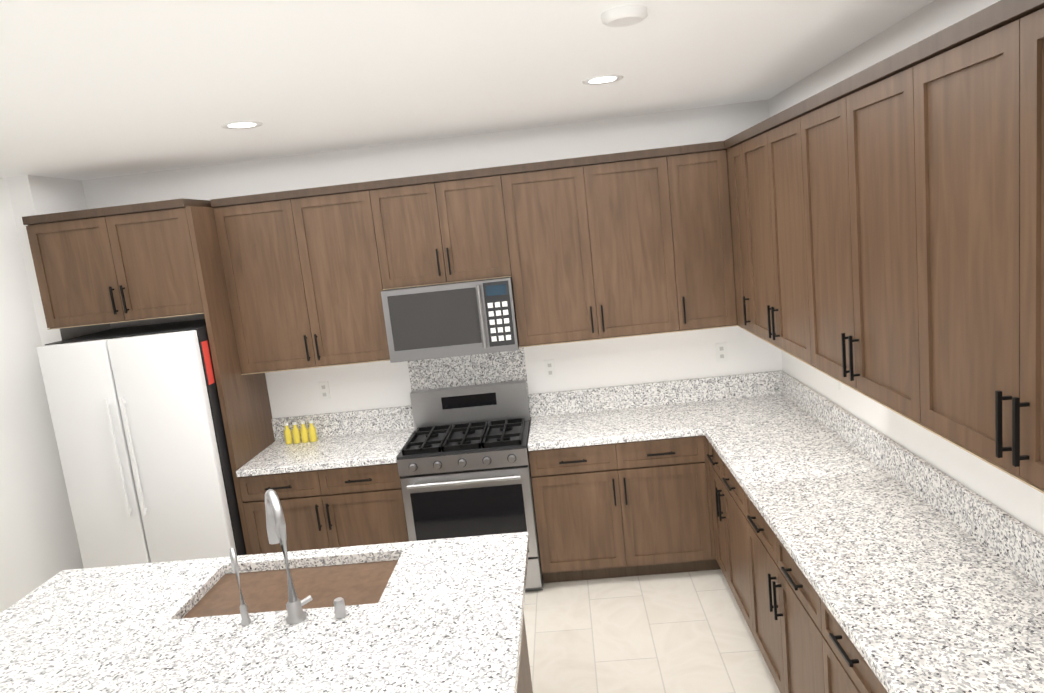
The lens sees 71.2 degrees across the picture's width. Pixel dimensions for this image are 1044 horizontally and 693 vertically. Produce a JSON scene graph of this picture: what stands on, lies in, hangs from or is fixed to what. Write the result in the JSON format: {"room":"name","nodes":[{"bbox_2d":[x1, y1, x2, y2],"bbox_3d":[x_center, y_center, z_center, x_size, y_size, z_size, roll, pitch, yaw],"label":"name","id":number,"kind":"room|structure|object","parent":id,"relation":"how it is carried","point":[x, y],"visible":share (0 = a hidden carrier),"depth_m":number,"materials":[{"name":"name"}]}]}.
{"room":"kitchen","nodes":[
{"label":"kitchen","id":0,"kind":"room"},
{"bbox_2d":[0,0,933,179],"bbox_3d":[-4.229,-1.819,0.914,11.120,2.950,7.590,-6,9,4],"label":"ceiling","id":1,"kind":"structure","parent":0,"point":[92,89],"depth_m":2.67,"materials":[{"name":"white paint"}]},
{"bbox_2d":[221,121,262,128],"bbox_3d":[-1.298,-1.027,3.380,0.184,0.006,0.184,-6,9,4],"label":"recessed light","id":2,"kind":"object","parent":1,"relation":"in","point":[241,124],"visible":0.98,"depth_m":3.37,"materials":[{"name":"white"}]},
{"bbox_2d":[582,74,622,84],"bbox_3d":[0.358,-1.184,3.236,0.184,0.006,0.184,-6,9,4],"label":"recessed light","id":3,"kind":"object","parent":1,"relation":"in","point":[602,79],"visible":0.96,"depth_m":3.23,"materials":[{"name":"white"}]},
{"bbox_2d":[601,5,647,27],"bbox_3d":[0.313,-1.005,2.223,0.140,0.029,0.138,-6,9,4],"label":"ceiling detector","id":4,"kind":"object","parent":1,"relation":"attached to","point":[624,16],"visible":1,"depth_m":2.15,"materials":[{"name":"white plastic"}]},
{"bbox_2d":[0,0,1043,612],"bbox_3d":[-4.077,-0.420,1.137,11.120,5.600,7.590,-6,9,4],"label":"wall","id":5,"kind":"structure","parent":0,"point":[38,542],"depth_m":4.50,"materials":[{"name":"white paint"}]},
{"bbox_2d":[22,198,225,329],"bbox_3d":[-2.308,-0.514,4.452,0.940,0.644,0.616,-6,9,4],"label":"upper cabinet","id":6,"kind":"object","parent":5,"relation":"attached to","point":[158,259],"depth_m":4.16,"materials":[{"name":"brown wood"}]},
{"bbox_2d":[210,180,393,375],"bbox_3d":[-1.286,-0.428,4.556,1.002,1.064,0.346,-6,9,4],"label":"upper cabinet","id":7,"kind":"object","parent":5,"relation":"attached to","point":[305,272],"depth_m":4.39,"materials":[{"name":"brown wood"}]},
{"bbox_2d":[318,381,330,399],"bbox_3d":[-1.317,0.295,4.851,0.070,0.120,0.009,-6,9,4],"label":"electrical outlet plate","id":8,"kind":"object","parent":5,"relation":"attached to","point":[324,392],"depth_m":4.85,"materials":[{"name":"white plastic"}]},
{"bbox_2d":[378,166,513,288],"bbox_3d":[-0.475,-0.721,4.470,0.780,0.634,0.346,-6,9,4],"label":"upper cabinet","id":9,"kind":"object","parent":5,"relation":"attached to","point":[449,227],"depth_m":4.30,"materials":[{"name":"brown wood"}]},
{"bbox_2d":[381,277,518,362],"bbox_3d":[-0.420,-0.178,4.498,0.772,0.436,0.460,-6,9,4],"label":"microwave","id":10,"kind":"object","parent":9,"relation":"attached to","point":[464,318],"visible":0.98,"depth_m":4.31,"materials":[{"name":"silver metal"}]},
{"bbox_2d":[270,372,781,439],"bbox_3d":[-0.004,0.395,4.798,3.356,0.149,0.020,-6,9,4],"label":"backsplash","id":11,"kind":"structure","parent":5,"relation":"attached to","point":[760,383],"depth_m":4.76,"materials":[{"name":"white stone"}]},
{"bbox_2d":[544,359,555,377],"bbox_3d":[0.182,0.147,4.757,0.070,0.120,0.009,-6,9,4],"label":"electrical outlet plate","id":12,"kind":"object","parent":5,"relation":"attached to","point":[550,371],"depth_m":4.75,"materials":[{"name":"white plastic"}]},
{"bbox_2d":[502,146,693,351],"bbox_3d":[0.415,-0.596,4.450,1.068,1.064,0.346,-6,9,4],"label":"upper cabinet","id":13,"kind":"object","parent":5,"relation":"attached to","point":[598,242],"depth_m":4.28,"materials":[{"name":"brown wood"}]},
{"bbox_2d":[678,142,725,329],"bbox_3d":[1.039,-0.658,4.411,0.417,1.064,0.346,-6,9,4],"label":"upper cabinet","id":14,"kind":"object","parent":5,"relation":"attached to","point":[699,182],"depth_m":4.25,"materials":[{"name":"brown wood"}]},
{"bbox_2d":[715,343,727,361],"bbox_3d":[1.285,0.038,4.688,0.070,0.120,0.009,-6,9,4],"label":"electrical outlet plate","id":15,"kind":"object","parent":5,"relation":"attached to","point":[721,348],"depth_m":4.69,"materials":[{"name":"white plastic"}]},
{"bbox_2d":[714,132,753,334],"bbox_3d":[1.353,-0.632,4.037,0.404,1.064,0.411,-6,9,4],"label":"upper cabinet","id":16,"kind":"object","parent":5,"relation":"attached to","point":[727,153],"depth_m":4.16,"materials":[{"name":"brown wood"}]},
{"bbox_2d":[742,108,801,360],"bbox_3d":[1.354,-0.535,3.429,0.346,1.064,1.043,-6,9,4],"label":"upper cabinet","id":17,"kind":"object","parent":5,"relation":"attached to","point":[767,154],"depth_m":3.43,"materials":[{"name":"brown wood"}]},
{"bbox_2d":[834,379,839,388],"bbox_3d":[1.615,0.153,3.739,0.007,0.120,0.070,-6,9,4],"label":"electrical outlet plate","id":18,"kind":"object","parent":5,"relation":"attached to","point":[836,383],"depth_m":3.74,"materials":[{"name":"white plastic"}]},
{"bbox_2d":[790,55,901,415],"bbox_3d":[1.312,-0.384,2.512,0.346,1.064,1.043,-6,9,4],"label":"upper cabinet","id":19,"kind":"object","parent":5,"relation":"attached to","point":[874,232],"depth_m":2.51,"materials":[{"name":"brown wood"}]},
{"bbox_2d":[778,370,1043,587],"bbox_3d":[1.585,0.542,2.798,0.020,0.149,3.866,-6,9,4],"label":"backsplash","id":20,"kind":"structure","parent":5,"relation":"attached to","point":[1018,544],"depth_m":2.77,"materials":[{"name":"white stone"}]},
{"bbox_2d":[894,0,1043,493],"bbox_3d":[1.269,-0.232,1.596,0.346,1.064,1.043,-6,9,4],"label":"upper cabinet","id":21,"kind":"object","parent":5,"relation":"attached to","point":[969,95],"depth_m":1.78,"materials":[{"name":"brown wood"}]},
{"bbox_2d":[524,569,779,692],"bbox_3d":[-3.680,2.021,3.632,11.120,0.060,3.430,-6,9,4],"label":"floor","id":22,"kind":"structure","parent":0,"point":[685,632],"depth_m":3.76,"materials":[{"name":"beige tile"}]},
{"bbox_2d":[37,319,246,567],"bbox_3d":[-2.171,0.772,4.551,0.907,1.780,0.775,-6,9,4],"label":"fridge","id":23,"kind":"object","parent":22,"relation":"on","point":[137,421],"visible":0.71,"depth_m":4.17,"materials":[{"name":"white plastic"}]},
{"bbox_2d":[234,464,408,554],"bbox_3d":[-1.145,1.103,4.665,0.967,0.875,0.616,-6,9,4],"label":"base cabinet","id":24,"kind":"object","parent":22,"relation":"on","point":[335,507],"depth_m":4.33,"materials":[{"name":"brown wood"}]},
{"bbox_2d":[234,428,414,479],"bbox_3d":[-1.195,0.655,4.584,0.966,0.040,0.636,-6,9,4],"label":"countertop","id":25,"kind":"structure","parent":24,"relation":"on","point":[355,449],"depth_m":4.45,"materials":[{"name":"white stone"}]},
{"bbox_2d":[284,420,316,443],"bbox_3d":[-1.454,0.561,4.775,0.213,0.139,0.046,-6,9,4],"label":"bottles","id":26,"kind":"object","parent":25,"relation":"on","point":[297,438],"visible":1,"depth_m":4.76,"materials":[{"name":"yellow plastic"}]},
{"bbox_2d":[184,556,532,692],"bbox_3d":[-0.933,1.403,2.644,1.946,0.876,1.010,-6,9,4],"label":"kitchen island","id":27,"kind":"object","parent":22,"relation":"on","point":[355,581],"depth_m":2.81,"materials":[{"name":"brown wood"}]},
{"bbox_2d":[0,592,523,692],"bbox_3d":[-1.005,1.018,2.186,2.000,0.040,0.750,-6,9,4],"label":"island countertop","id":28,"kind":"structure","parent":27,"relation":"on","point":[437,644],"depth_m":2.29,"materials":[{"name":"white stone"}]},
{"bbox_2d":[0,532,528,631],"bbox_3d":[-0.976,0.916,2.803,2.000,0.040,0.500,-6,9,4],"label":"island countertop","id":29,"kind":"structure","parent":27,"relation":"on","point":[471,565],"depth_m":2.81,"materials":[{"name":"white stone"}]},
{"bbox_2d":[229,489,345,625],"bbox_3d":[-0.813,0.702,2.508,0.403,0.436,0.210,-6,9,4],"label":"faucet set","id":30,"kind":"object","parent":29,"relation":"on","point":[275,525],"visible":1,"depth_m":2.44,"materials":[{"name":"silver metal"}]},
{"bbox_2d":[396,380,542,590],"bbox_3d":[-0.302,0.884,4.535,0.756,1.165,0.692,-6,9,4],"label":"range","id":31,"kind":"object","parent":22,"relation":"on","point":[463,463],"visible":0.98,"depth_m":4.26,"materials":[{"name":"silver metal"}]},
{"bbox_2d":[528,430,713,582],"bbox_3d":[0.615,0.933,4.526,1.047,0.875,0.676,-6,9,4],"label":"base cabinet","id":32,"kind":"object","parent":22,"relation":"on","point":[615,508],"depth_m":4.25,"materials":[{"name":"brown wood"}]},
{"bbox_2d":[528,392,813,447],"bbox_3d":[0.863,0.452,4.455,1.642,0.040,0.636,-6,9,4],"label":"countertop","id":33,"kind":"structure","parent":32,"relation":"on","point":[655,419],"depth_m":4.39,"materials":[{"name":"white stone"}]},
{"bbox_2d":[710,448,721,570],"bbox_3d":[1.399,0.930,4.010,0.616,0.875,0.387,-6,9,4],"label":"base cabinet","id":34,"kind":"object","parent":22,"relation":"on","point":[713,475],"depth_m":4.11,"materials":[{"name":"brown wood"}]},
{"bbox_2d":[714,452,745,619],"bbox_3d":[1.382,0.992,3.634,0.616,0.875,0.603,-6,9,4],"label":"base cabinet","id":35,"kind":"object","parent":22,"relation":"on","point":[727,486],"depth_m":3.80,"materials":[{"name":"brown wood"}]},
{"bbox_2d":[738,488,813,692],"bbox_3d":[1.350,1.107,2.940,0.616,0.875,1.031,-6,9,4],"label":"base cabinet","id":36,"kind":"object","parent":22,"relation":"on","point":[777,594],"depth_m":2.97,"materials":[{"name":"brown wood"}]},
{"bbox_2d":[810,588,877,692],"bbox_3d":[1.315,1.230,2.192,0.616,0.875,0.598,-6,9,4],"label":"base cabinet","id":37,"kind":"object","parent":22,"relation":"on","point":[835,663],"depth_m":2.33,"materials":[{"name":"brown wood"}]},
{"bbox_2d":[878,684,885,692],"bbox_3d":[1.282,1.348,1.476,0.616,0.875,0.970,-6,9,4],"label":"base cabinet","id":38,"kind":"object","parent":22,"relation":"on","point":[879,685],"depth_m":1.95,"materials":[{"name":"brown wood"}]},
{"bbox_2d":[702,420,1043,692],"bbox_3d":[1.275,0.716,2.518,0.636,0.040,3.230,-6,9,4],"label":"countertop","id":39,"kind":"structure","parent":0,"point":[925,604],"depth_m":2.38,"materials":[{"name":"white stone"}]}
]}

